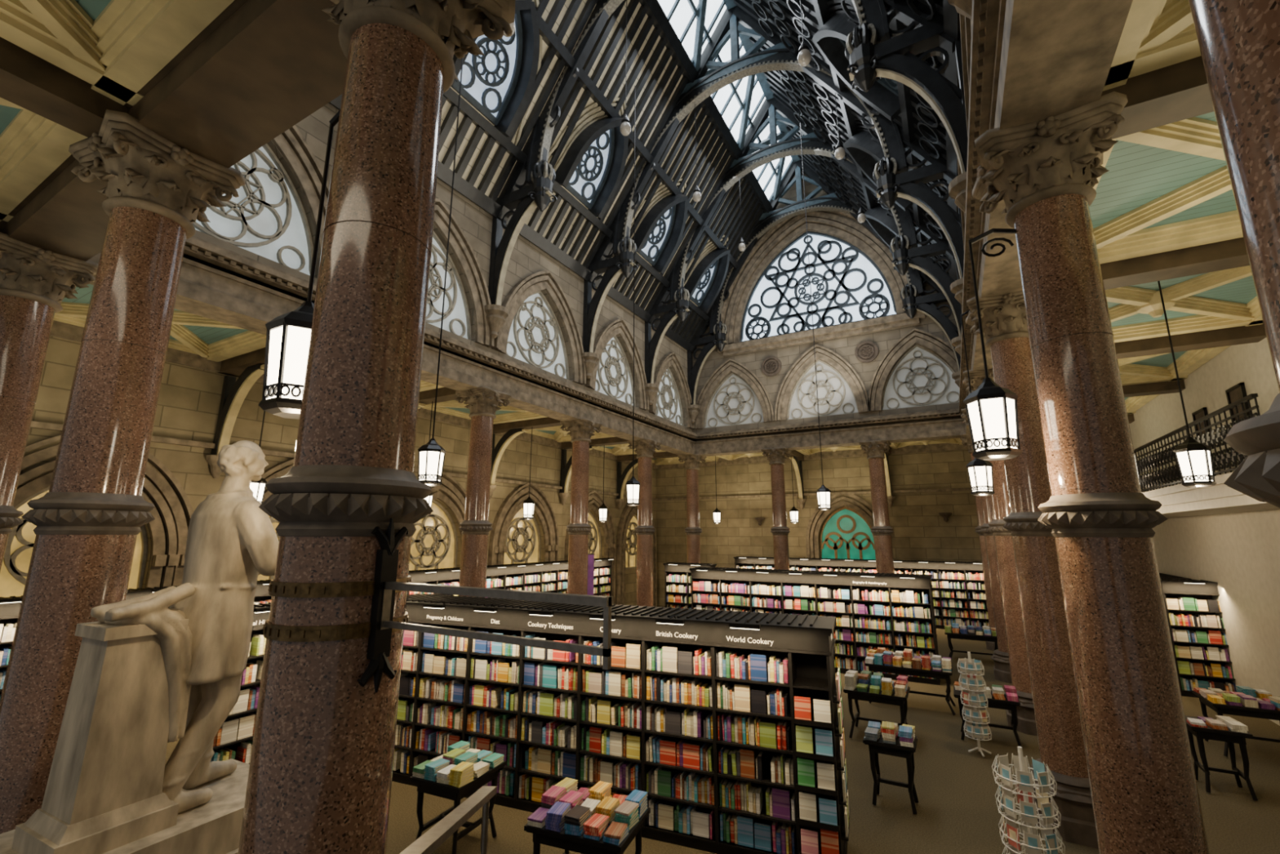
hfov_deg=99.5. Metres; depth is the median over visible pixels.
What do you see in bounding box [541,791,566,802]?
book
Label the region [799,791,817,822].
book
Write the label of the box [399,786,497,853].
stair handrail
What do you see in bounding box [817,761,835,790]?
book
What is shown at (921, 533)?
wall
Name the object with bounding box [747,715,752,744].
book
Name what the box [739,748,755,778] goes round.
book
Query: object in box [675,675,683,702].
book
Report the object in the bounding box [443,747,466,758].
book
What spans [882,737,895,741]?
book
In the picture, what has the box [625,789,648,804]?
book
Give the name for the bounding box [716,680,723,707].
book
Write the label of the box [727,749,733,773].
book
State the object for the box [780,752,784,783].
book
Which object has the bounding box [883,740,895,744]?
book
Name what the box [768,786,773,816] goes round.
book
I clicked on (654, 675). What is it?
book
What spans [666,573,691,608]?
books
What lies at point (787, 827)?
book
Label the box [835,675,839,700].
book
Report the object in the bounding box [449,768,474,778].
book
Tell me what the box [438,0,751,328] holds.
ceiling
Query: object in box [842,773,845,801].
book
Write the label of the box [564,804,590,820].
book
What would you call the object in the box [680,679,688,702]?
book
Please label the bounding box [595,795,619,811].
book
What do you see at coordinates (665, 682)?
book
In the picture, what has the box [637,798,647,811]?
book
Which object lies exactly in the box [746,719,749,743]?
book
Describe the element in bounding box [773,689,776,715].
book
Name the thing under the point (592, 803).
book
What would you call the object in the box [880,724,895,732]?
book
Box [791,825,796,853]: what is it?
book
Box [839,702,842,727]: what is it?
book
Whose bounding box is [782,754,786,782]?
book
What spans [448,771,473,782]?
book
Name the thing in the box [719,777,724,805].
book
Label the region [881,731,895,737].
book
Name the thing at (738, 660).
book
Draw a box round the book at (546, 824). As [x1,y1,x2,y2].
[545,822,564,829]
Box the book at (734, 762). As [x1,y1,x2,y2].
[731,748,737,775]
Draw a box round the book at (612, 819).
[608,816,614,822]
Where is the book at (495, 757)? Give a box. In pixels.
[482,752,504,763]
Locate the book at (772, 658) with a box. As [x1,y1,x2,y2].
[769,654,775,681]
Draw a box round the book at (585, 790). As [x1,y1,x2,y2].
[577,786,590,800]
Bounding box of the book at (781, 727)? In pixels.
[780,720,784,748]
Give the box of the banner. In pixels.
[587,553,595,595]
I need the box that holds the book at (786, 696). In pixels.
[783,693,789,715]
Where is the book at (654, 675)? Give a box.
[649,673,656,699]
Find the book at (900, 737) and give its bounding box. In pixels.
[899,736,912,740]
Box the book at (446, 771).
[436,764,456,776]
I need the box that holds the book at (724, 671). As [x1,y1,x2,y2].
[722,656,726,676]
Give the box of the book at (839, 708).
[838,707,841,733]
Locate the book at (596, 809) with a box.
[595,801,620,813]
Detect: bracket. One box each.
[205,363,264,478]
[262,518,613,692]
[417,402,425,408]
[489,427,528,499]
[558,445,596,505]
[615,458,637,509]
[789,456,806,509]
[884,452,895,507]
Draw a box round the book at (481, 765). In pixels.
[473,760,490,772]
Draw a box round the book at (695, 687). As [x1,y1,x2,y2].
[694,684,697,705]
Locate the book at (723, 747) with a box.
[720,744,725,773]
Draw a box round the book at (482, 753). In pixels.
[477,749,492,760]
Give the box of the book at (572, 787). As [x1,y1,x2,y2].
[565,783,577,792]
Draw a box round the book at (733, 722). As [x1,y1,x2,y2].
[731,719,734,742]
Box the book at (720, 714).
[717,711,723,739]
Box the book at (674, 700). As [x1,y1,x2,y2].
[672,675,678,702]
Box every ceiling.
[0,0,1257,459]
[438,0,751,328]
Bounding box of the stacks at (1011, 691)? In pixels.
[954,681,1018,702]
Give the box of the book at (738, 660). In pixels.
[737,657,740,678]
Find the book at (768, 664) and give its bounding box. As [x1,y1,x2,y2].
[767,661,770,681]
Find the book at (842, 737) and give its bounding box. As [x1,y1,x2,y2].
[840,733,844,757]
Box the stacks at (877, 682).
[844,669,908,697]
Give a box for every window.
[0,486,147,597]
[192,143,313,275]
[257,515,279,580]
[408,499,457,570]
[425,231,471,340]
[450,10,522,125]
[503,506,541,564]
[504,290,568,379]
[563,128,614,209]
[587,511,601,558]
[593,335,635,406]
[625,514,637,568]
[637,204,675,266]
[654,367,683,425]
[657,0,793,201]
[689,258,719,306]
[704,372,764,427]
[740,231,896,342]
[787,359,858,419]
[819,506,875,559]
[838,38,898,96]
[881,344,959,410]
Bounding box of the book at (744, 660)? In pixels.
[742,657,747,679]
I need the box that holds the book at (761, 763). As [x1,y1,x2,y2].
[756,751,764,780]
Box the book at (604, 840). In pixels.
[603,831,629,844]
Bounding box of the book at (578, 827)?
[564,814,590,829]
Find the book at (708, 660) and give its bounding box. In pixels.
[706,655,711,675]
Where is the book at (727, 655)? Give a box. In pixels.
[725,649,733,677]
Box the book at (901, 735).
[897,731,913,738]
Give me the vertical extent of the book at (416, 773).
0.021 m
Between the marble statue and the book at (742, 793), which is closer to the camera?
the marble statue
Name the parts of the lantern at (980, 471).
hanging rod, lamp shade, lantern frame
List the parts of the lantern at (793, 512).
hanging rod, lantern frame, lamp shade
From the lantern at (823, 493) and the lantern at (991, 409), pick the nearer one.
the lantern at (991, 409)
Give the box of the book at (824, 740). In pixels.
[814,728,833,756]
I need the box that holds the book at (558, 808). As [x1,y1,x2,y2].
[546,801,570,817]
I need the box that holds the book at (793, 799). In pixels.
[791,791,795,820]
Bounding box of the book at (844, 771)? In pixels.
[843,765,846,793]
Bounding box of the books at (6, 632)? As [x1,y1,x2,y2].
[0,598,271,697]
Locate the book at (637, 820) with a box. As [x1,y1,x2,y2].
[627,817,639,831]
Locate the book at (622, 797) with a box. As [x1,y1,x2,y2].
[612,793,627,805]
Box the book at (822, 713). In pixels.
[813,698,831,722]
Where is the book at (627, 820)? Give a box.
[614,808,638,822]
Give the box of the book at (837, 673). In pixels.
[836,671,840,693]
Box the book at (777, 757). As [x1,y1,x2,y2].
[774,755,779,782]
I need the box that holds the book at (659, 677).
[656,673,664,700]
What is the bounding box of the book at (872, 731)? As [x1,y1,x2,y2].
[864,726,879,734]
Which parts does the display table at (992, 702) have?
leg, leg, leg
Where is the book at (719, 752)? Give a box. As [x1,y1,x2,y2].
[718,747,721,772]
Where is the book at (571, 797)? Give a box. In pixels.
[559,790,583,804]
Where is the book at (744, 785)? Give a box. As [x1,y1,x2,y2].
[743,781,747,810]
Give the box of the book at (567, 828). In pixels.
[564,825,583,832]
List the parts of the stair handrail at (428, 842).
post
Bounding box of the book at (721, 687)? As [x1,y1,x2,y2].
[720,682,724,707]
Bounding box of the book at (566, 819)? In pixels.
[564,811,590,823]
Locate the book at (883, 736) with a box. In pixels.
[882,733,895,739]
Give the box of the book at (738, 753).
[736,746,742,776]
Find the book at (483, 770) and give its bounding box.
[473,766,489,775]
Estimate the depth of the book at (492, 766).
6.31 m
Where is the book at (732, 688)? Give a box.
[729,686,734,709]
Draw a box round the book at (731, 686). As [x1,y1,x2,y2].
[728,686,731,708]
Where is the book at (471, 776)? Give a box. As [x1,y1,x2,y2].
[448,773,474,784]
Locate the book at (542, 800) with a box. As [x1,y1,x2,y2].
[541,793,566,804]
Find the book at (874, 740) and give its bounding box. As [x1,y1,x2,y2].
[864,734,879,741]
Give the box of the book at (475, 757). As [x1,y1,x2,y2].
[453,755,478,763]
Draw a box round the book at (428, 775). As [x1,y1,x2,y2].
[424,774,436,778]
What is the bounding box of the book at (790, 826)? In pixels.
[788,823,792,853]
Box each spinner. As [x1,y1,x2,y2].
[956,651,991,756]
[991,746,1065,853]
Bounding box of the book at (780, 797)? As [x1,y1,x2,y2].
[772,787,791,819]
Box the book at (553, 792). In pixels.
[542,785,565,799]
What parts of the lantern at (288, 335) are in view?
lantern frame, lamp shade, hanging rod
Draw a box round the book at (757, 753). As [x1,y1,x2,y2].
[755,753,758,778]
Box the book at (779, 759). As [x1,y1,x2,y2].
[777,755,781,782]
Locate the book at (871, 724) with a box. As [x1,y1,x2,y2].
[867,720,880,728]
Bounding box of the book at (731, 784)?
[728,782,733,808]
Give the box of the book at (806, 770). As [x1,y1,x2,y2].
[797,757,815,786]
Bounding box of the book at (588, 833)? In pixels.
[584,824,608,836]
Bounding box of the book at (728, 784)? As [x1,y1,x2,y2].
[724,781,731,807]
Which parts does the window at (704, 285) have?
glass pane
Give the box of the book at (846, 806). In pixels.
[844,798,848,826]
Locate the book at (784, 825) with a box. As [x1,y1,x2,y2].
[780,822,786,853]
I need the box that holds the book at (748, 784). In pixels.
[746,781,751,810]
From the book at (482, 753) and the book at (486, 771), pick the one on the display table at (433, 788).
the book at (486, 771)
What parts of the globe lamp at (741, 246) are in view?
cord, glass globe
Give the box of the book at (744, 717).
[742,714,748,743]
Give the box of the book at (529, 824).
[527,822,545,827]
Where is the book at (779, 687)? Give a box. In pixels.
[776,685,781,715]
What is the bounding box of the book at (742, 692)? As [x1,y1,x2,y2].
[733,684,751,711]
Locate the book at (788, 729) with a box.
[786,725,791,750]
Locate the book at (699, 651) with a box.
[694,647,702,674]
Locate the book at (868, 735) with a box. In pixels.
[865,733,878,737]
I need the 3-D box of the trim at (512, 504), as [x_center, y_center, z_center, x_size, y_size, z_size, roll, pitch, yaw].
[-3.974,4.551,18.808,0.270,5.265,3.420,-6,-13,29]
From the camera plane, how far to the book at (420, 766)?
6.07 m
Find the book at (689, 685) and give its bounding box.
[687,679,692,704]
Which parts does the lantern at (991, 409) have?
hanging rod, lamp shade, lantern frame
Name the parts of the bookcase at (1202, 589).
shelf, shelf, shelf, shelf, shelf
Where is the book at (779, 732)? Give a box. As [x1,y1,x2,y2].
[777,720,782,749]
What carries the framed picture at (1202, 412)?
attached to the wall at (1240, 552)
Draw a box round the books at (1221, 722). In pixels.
[1186,715,1248,733]
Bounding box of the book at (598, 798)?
[589,790,611,800]
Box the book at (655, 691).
[654,674,659,700]
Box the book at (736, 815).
[733,813,740,844]
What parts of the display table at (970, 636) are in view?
leg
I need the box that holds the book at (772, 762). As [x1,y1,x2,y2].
[770,755,776,782]
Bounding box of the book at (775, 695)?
[774,691,777,715]
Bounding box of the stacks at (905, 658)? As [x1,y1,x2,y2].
[865,647,951,672]
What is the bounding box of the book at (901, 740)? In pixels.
[899,737,913,742]
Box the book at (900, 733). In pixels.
[898,730,912,736]
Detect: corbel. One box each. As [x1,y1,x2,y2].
[755,517,764,525]
[938,512,951,521]
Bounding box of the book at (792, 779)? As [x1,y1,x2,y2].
[790,759,794,784]
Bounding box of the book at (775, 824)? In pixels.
[771,820,777,852]
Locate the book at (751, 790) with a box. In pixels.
[748,785,755,812]
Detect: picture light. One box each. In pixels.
[0,595,22,603]
[151,586,165,592]
[253,604,270,613]
[262,579,271,584]
[422,600,445,608]
[425,568,436,573]
[451,567,460,570]
[473,603,497,612]
[497,564,506,567]
[528,606,554,616]
[588,613,616,620]
[655,613,684,624]
[667,561,677,564]
[690,562,700,565]
[696,567,707,570]
[724,568,737,571]
[728,618,760,630]
[755,568,768,573]
[788,570,802,573]
[822,571,837,575]
[860,573,875,577]
[899,573,915,578]
[1182,578,1205,583]
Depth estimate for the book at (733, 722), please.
6.18 m
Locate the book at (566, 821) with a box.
[564,813,589,826]
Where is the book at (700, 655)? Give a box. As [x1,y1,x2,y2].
[698,652,704,674]
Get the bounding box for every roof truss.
[484,0,968,338]
[581,5,964,378]
[644,97,961,404]
[687,160,960,423]
[947,0,972,19]
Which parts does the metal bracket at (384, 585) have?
wall plate, rail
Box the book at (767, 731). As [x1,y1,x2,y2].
[759,721,777,748]
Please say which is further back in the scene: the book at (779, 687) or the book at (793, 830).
the book at (779, 687)
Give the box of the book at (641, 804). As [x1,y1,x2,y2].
[638,797,647,808]
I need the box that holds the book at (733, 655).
[729,652,737,677]
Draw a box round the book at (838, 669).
[837,666,840,689]
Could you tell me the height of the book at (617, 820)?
0.020 m
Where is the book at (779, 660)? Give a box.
[776,657,781,682]
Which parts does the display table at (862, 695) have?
leg, leg, leg, leg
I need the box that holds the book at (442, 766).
[424,763,448,772]
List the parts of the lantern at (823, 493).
lamp shade, lantern frame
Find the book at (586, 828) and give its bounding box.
[583,819,608,833]
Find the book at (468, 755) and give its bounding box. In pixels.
[454,751,477,761]
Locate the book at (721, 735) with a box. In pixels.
[719,716,723,740]
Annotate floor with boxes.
[164,605,1279,853]
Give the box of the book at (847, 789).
[846,789,848,816]
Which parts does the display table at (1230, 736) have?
leg, leg, leg, leg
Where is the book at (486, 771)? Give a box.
[473,768,488,777]
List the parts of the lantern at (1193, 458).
hanging rod, lantern frame, lamp shade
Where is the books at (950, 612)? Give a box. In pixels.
[736,565,989,627]
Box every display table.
[409,760,506,853]
[524,807,650,853]
[843,683,910,737]
[862,732,918,813]
[864,662,955,715]
[944,628,998,658]
[953,685,1022,749]
[1184,715,1257,800]
[1191,689,1279,756]
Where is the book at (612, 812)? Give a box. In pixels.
[595,805,618,817]
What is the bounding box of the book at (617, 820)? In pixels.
[614,813,638,825]
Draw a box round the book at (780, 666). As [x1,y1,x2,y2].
[778,662,783,683]
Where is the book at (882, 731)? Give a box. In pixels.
[880,728,895,733]
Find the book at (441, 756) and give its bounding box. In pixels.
[431,754,443,760]
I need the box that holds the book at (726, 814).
[723,811,729,840]
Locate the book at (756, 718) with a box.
[754,715,758,745]
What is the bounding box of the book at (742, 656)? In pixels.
[739,653,744,678]
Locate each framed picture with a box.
[1191,407,1212,446]
[1225,382,1250,421]
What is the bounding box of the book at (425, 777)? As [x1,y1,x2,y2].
[424,776,437,781]
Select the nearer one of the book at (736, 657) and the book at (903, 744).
the book at (736, 657)
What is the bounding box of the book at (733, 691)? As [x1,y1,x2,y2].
[732,688,734,710]
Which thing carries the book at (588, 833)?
on the book at (596, 837)
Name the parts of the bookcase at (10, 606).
shelf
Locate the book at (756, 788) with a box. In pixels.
[752,786,758,813]
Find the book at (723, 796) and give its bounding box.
[721,778,728,806]
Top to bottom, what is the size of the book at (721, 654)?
0.263 m
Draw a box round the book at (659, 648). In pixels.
[655,648,660,670]
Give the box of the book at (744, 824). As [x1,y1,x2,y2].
[737,815,754,847]
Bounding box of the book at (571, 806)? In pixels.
[570,797,582,807]
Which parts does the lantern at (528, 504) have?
lantern frame, lamp shade, hanging rod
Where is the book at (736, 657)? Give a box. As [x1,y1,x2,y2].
[733,655,740,678]
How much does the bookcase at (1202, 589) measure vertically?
2.508 m
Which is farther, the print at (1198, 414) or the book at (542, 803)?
the print at (1198, 414)
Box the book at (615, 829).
[604,821,627,839]
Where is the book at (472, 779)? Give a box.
[448,777,474,787]
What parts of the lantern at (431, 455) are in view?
lantern frame, lamp shade, hanging rod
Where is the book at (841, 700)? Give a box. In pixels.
[840,697,843,719]
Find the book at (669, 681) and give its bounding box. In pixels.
[666,677,672,702]
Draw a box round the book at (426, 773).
[424,772,437,776]
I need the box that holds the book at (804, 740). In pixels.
[795,724,813,753]
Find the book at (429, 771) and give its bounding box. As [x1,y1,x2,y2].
[424,769,438,773]
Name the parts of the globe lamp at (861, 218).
glass globe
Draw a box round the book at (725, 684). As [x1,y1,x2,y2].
[722,681,728,708]
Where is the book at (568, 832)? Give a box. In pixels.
[564,828,584,835]
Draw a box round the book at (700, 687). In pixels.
[699,683,704,706]
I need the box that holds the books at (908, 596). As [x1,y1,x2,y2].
[693,581,934,678]
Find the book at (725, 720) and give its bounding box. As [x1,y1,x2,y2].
[724,716,727,741]
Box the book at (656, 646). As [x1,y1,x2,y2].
[651,644,659,670]
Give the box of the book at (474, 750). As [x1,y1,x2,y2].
[465,748,480,752]
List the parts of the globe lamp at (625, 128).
glass globe, cord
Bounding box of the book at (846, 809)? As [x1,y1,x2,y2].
[844,806,848,837]
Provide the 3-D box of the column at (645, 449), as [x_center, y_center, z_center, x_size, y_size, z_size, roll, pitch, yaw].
[0.169,3.825,18.834,0.985,6.720,0.985,-6,-13,29]
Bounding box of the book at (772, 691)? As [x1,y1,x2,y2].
[769,689,774,714]
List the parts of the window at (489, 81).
glass pane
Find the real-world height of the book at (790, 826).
0.260 m
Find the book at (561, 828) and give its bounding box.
[545,825,564,831]
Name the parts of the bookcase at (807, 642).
shelf, shelf, shelf, shelf, shelf, shelf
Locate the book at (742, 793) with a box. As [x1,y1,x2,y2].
[740,780,745,809]
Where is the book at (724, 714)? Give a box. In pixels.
[721,711,726,740]
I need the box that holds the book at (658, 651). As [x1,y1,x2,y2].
[657,648,660,671]
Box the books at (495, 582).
[409,568,609,595]
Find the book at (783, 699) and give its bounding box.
[782,693,785,715]
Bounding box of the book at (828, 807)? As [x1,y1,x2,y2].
[818,797,837,825]
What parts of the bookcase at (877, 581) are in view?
shelf, shelf, shelf, shelf, shelf, shelf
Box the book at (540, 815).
[527,806,549,822]
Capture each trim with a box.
[0,0,234,106]
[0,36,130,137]
[0,97,88,222]
[0,221,6,233]
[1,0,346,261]
[13,435,193,608]
[30,320,971,500]
[53,302,266,361]
[88,235,697,455]
[219,56,1213,376]
[261,457,293,502]
[271,124,329,268]
[328,0,772,353]
[418,237,1249,404]
[419,380,443,391]
[422,400,546,424]
[430,471,466,567]
[433,198,493,347]
[451,0,539,137]
[487,481,559,591]
[491,270,586,384]
[493,323,1266,433]
[511,0,542,145]
[524,425,614,442]
[547,97,626,222]
[555,116,628,218]
[560,379,1185,448]
[564,489,615,604]
[585,318,648,410]
[594,443,665,455]
[616,504,656,606]
[617,413,1134,461]
[631,177,686,273]
[631,194,688,274]
[648,351,694,428]
[652,455,719,465]
[684,235,728,285]
[684,248,729,313]
[689,408,965,456]
[693,358,774,429]
[715,452,763,460]
[717,210,925,356]
[723,0,800,162]
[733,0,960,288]
[760,355,782,376]
[774,344,871,421]
[785,449,804,460]
[795,444,861,455]
[805,490,873,558]
[812,12,900,121]
[815,0,888,21]
[842,130,912,211]
[844,116,876,134]
[854,341,878,362]
[864,204,916,270]
[867,328,959,411]
[873,195,881,206]
[884,446,891,454]
[888,438,962,448]
[957,159,965,247]
[958,261,962,313]
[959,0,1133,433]
[959,13,971,137]
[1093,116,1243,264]
[1102,0,1201,91]
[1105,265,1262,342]
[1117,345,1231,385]
[1124,394,1159,414]
[1142,471,1279,518]
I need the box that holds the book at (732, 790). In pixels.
[730,782,735,808]
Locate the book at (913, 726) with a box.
[902,724,915,730]
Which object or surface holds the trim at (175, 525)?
attached to the wall at (188, 407)
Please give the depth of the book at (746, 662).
6.22 m
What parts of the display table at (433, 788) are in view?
leg, leg, leg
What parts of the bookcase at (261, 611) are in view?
shelf, shelf, shelf, shelf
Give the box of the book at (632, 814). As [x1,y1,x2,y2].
[615,807,638,818]
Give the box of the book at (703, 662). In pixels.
[701,654,705,675]
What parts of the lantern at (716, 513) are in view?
hanging rod, lantern frame, lamp shade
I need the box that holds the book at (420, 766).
[413,760,433,771]
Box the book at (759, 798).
[755,786,763,813]
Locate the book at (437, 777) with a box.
[436,776,449,781]
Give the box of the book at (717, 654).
[715,651,719,676]
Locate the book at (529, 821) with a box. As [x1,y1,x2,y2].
[527,818,546,825]
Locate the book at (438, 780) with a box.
[436,778,448,784]
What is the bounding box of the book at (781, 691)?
[779,688,783,715]
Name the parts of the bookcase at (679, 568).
shelf, shelf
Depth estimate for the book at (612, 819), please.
5.07 m
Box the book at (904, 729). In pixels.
[898,724,912,733]
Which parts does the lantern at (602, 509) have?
lamp shade, lantern frame, hanging rod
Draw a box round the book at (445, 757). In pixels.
[442,751,466,761]
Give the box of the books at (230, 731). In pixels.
[210,634,266,764]
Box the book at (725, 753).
[722,747,729,773]
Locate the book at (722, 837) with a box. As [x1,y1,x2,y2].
[720,810,724,840]
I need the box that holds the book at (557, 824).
[545,819,564,826]
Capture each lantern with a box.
[249,410,267,502]
[258,109,340,419]
[417,57,463,486]
[424,401,433,515]
[523,426,534,519]
[598,444,608,522]
[626,85,639,506]
[712,455,720,523]
[789,455,799,523]
[799,109,831,510]
[960,309,995,496]
[963,228,1022,460]
[1157,280,1216,487]
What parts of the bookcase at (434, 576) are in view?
shelf, shelf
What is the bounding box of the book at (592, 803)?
[580,797,600,813]
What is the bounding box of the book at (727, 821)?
[725,814,732,842]
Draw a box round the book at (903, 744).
[900,742,913,746]
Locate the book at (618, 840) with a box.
[603,827,628,842]
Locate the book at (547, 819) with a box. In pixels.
[546,817,564,822]
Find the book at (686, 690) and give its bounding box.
[684,680,690,703]
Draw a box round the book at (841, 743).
[840,740,844,767]
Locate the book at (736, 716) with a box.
[734,714,739,742]
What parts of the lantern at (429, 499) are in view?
lamp shade, lantern frame, hanging rod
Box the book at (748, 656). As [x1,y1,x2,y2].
[747,653,752,679]
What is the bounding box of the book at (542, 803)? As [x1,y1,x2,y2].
[541,802,552,807]
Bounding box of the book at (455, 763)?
[454,758,477,764]
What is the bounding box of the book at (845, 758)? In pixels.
[844,758,847,783]
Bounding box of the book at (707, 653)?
[704,648,710,675]
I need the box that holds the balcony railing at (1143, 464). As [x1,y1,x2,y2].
[1133,393,1260,492]
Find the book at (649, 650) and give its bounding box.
[646,647,651,669]
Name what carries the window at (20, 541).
in the wall at (188, 407)
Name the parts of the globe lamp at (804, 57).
cord, glass globe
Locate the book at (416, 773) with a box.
[412,771,424,776]
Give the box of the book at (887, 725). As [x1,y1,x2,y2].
[881,720,894,729]
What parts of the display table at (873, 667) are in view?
leg, leg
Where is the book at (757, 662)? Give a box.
[750,653,767,681]
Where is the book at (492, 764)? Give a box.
[484,757,503,765]
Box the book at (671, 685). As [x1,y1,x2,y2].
[669,682,672,702]
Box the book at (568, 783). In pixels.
[555,777,577,791]
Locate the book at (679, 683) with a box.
[679,683,680,702]
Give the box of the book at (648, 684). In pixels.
[646,673,653,699]
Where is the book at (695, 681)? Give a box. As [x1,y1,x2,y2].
[691,677,699,704]
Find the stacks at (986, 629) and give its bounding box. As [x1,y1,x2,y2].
[944,622,996,635]
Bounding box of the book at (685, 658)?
[677,650,692,674]
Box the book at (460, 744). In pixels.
[447,740,470,749]
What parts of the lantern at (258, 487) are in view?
lamp shade, lantern frame, hanging rod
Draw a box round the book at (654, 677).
[653,677,654,700]
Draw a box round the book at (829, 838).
[820,827,839,853]
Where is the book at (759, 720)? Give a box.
[756,717,761,746]
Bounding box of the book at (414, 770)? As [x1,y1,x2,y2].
[412,768,426,773]
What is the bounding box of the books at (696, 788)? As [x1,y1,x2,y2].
[392,627,715,839]
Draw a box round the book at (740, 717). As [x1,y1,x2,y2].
[737,714,743,743]
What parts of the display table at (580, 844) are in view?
leg, leg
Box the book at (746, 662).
[745,659,748,679]
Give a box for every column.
[0,109,245,833]
[0,231,98,572]
[238,0,515,853]
[455,386,511,596]
[560,417,602,595]
[627,438,662,606]
[677,453,706,563]
[760,447,791,569]
[858,439,894,573]
[960,408,1011,683]
[960,433,995,650]
[962,368,1037,735]
[965,290,1098,848]
[971,91,1209,853]
[1188,0,1279,507]
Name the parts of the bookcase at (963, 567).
shelf, shelf, shelf, shelf, shelf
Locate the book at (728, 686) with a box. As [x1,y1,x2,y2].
[724,684,730,709]
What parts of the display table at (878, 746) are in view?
leg, leg, leg, leg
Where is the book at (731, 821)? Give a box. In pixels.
[729,813,735,842]
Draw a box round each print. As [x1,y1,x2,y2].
[1195,410,1205,439]
[1229,386,1246,420]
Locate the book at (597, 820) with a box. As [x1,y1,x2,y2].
[583,813,608,830]
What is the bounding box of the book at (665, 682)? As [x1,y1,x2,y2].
[663,680,666,701]
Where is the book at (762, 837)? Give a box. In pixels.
[754,822,771,851]
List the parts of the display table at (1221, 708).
leg, leg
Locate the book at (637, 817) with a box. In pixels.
[627,814,639,827]
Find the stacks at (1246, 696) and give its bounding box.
[1193,685,1279,710]
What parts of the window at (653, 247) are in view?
glass pane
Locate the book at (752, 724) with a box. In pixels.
[750,718,755,745]
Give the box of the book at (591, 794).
[589,788,611,798]
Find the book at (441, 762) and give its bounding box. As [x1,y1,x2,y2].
[424,757,449,768]
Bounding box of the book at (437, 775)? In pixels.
[436,773,449,778]
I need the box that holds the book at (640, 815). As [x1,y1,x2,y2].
[638,804,648,817]
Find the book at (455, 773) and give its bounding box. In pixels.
[449,765,474,775]
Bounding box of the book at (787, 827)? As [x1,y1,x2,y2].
[785,823,789,853]
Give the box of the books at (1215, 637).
[1165,597,1236,691]
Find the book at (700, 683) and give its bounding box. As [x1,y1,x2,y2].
[697,681,702,705]
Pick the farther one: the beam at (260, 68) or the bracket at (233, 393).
the bracket at (233, 393)
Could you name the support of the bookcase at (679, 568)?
on the floor
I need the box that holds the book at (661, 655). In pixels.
[660,648,662,671]
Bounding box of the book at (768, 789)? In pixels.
[765,786,771,814]
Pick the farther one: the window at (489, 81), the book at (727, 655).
the window at (489, 81)
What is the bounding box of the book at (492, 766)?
[488,759,503,768]
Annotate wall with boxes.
[16,335,657,605]
[193,102,692,431]
[656,449,982,606]
[692,171,962,441]
[1128,337,1279,725]
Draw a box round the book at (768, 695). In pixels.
[767,691,770,714]
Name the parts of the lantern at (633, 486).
lantern frame, lamp shade, hanging rod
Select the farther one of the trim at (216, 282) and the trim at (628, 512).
the trim at (628, 512)
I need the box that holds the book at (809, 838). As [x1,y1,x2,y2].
[800,828,818,853]
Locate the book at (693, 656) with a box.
[693,656,695,674]
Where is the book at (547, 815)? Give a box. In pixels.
[546,806,570,819]
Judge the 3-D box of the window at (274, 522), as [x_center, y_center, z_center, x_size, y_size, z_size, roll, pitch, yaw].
[-8.030,2.730,12.479,0.130,2.663,2.220,-6,-13,29]
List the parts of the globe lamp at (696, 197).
cord, glass globe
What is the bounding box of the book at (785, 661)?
[782,657,789,683]
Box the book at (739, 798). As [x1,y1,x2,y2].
[737,780,742,809]
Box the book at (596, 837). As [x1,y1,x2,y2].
[583,825,608,840]
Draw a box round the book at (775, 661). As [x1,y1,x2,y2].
[773,657,777,682]
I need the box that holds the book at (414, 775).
[412,773,424,778]
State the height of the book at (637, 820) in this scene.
0.024 m
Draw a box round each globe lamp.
[503,22,515,37]
[620,0,631,136]
[692,103,701,202]
[737,188,745,251]
[797,0,811,66]
[835,93,844,159]
[857,177,866,222]
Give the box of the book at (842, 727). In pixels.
[842,727,844,751]
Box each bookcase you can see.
[0,578,272,694]
[213,602,271,764]
[391,593,849,853]
[406,557,613,596]
[662,561,716,608]
[688,566,940,684]
[733,555,988,630]
[1159,573,1191,579]
[1160,578,1235,697]
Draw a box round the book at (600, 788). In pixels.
[588,780,612,795]
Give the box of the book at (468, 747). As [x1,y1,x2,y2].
[447,745,470,751]
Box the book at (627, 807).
[613,800,639,815]
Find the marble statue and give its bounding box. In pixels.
[0,440,279,853]
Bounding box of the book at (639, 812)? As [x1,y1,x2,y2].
[638,802,647,813]
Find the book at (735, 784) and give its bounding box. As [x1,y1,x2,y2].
[734,779,739,808]
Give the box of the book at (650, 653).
[648,651,651,670]
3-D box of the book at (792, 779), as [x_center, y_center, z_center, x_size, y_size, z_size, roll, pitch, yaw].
[1.680,3.785,5.955,0.034,0.196,0.173,-4,-12,22]
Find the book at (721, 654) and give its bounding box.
[718,649,724,676]
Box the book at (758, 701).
[751,688,766,713]
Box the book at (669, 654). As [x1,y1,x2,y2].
[662,646,677,672]
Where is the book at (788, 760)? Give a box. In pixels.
[784,757,791,784]
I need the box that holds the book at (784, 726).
[782,720,787,750]
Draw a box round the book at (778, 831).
[775,824,781,853]
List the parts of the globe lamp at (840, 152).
cord, glass globe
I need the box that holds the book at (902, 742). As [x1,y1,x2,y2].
[899,739,913,745]
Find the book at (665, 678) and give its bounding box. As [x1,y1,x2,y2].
[660,676,667,701]
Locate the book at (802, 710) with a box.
[794,695,811,720]
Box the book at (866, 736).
[865,732,879,739]
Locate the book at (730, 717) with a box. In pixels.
[726,712,733,742]
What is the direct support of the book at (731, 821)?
on the bookcase at (807, 642)
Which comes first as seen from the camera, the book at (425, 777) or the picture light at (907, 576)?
the book at (425, 777)
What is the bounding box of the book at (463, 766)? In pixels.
[449,761,473,773]

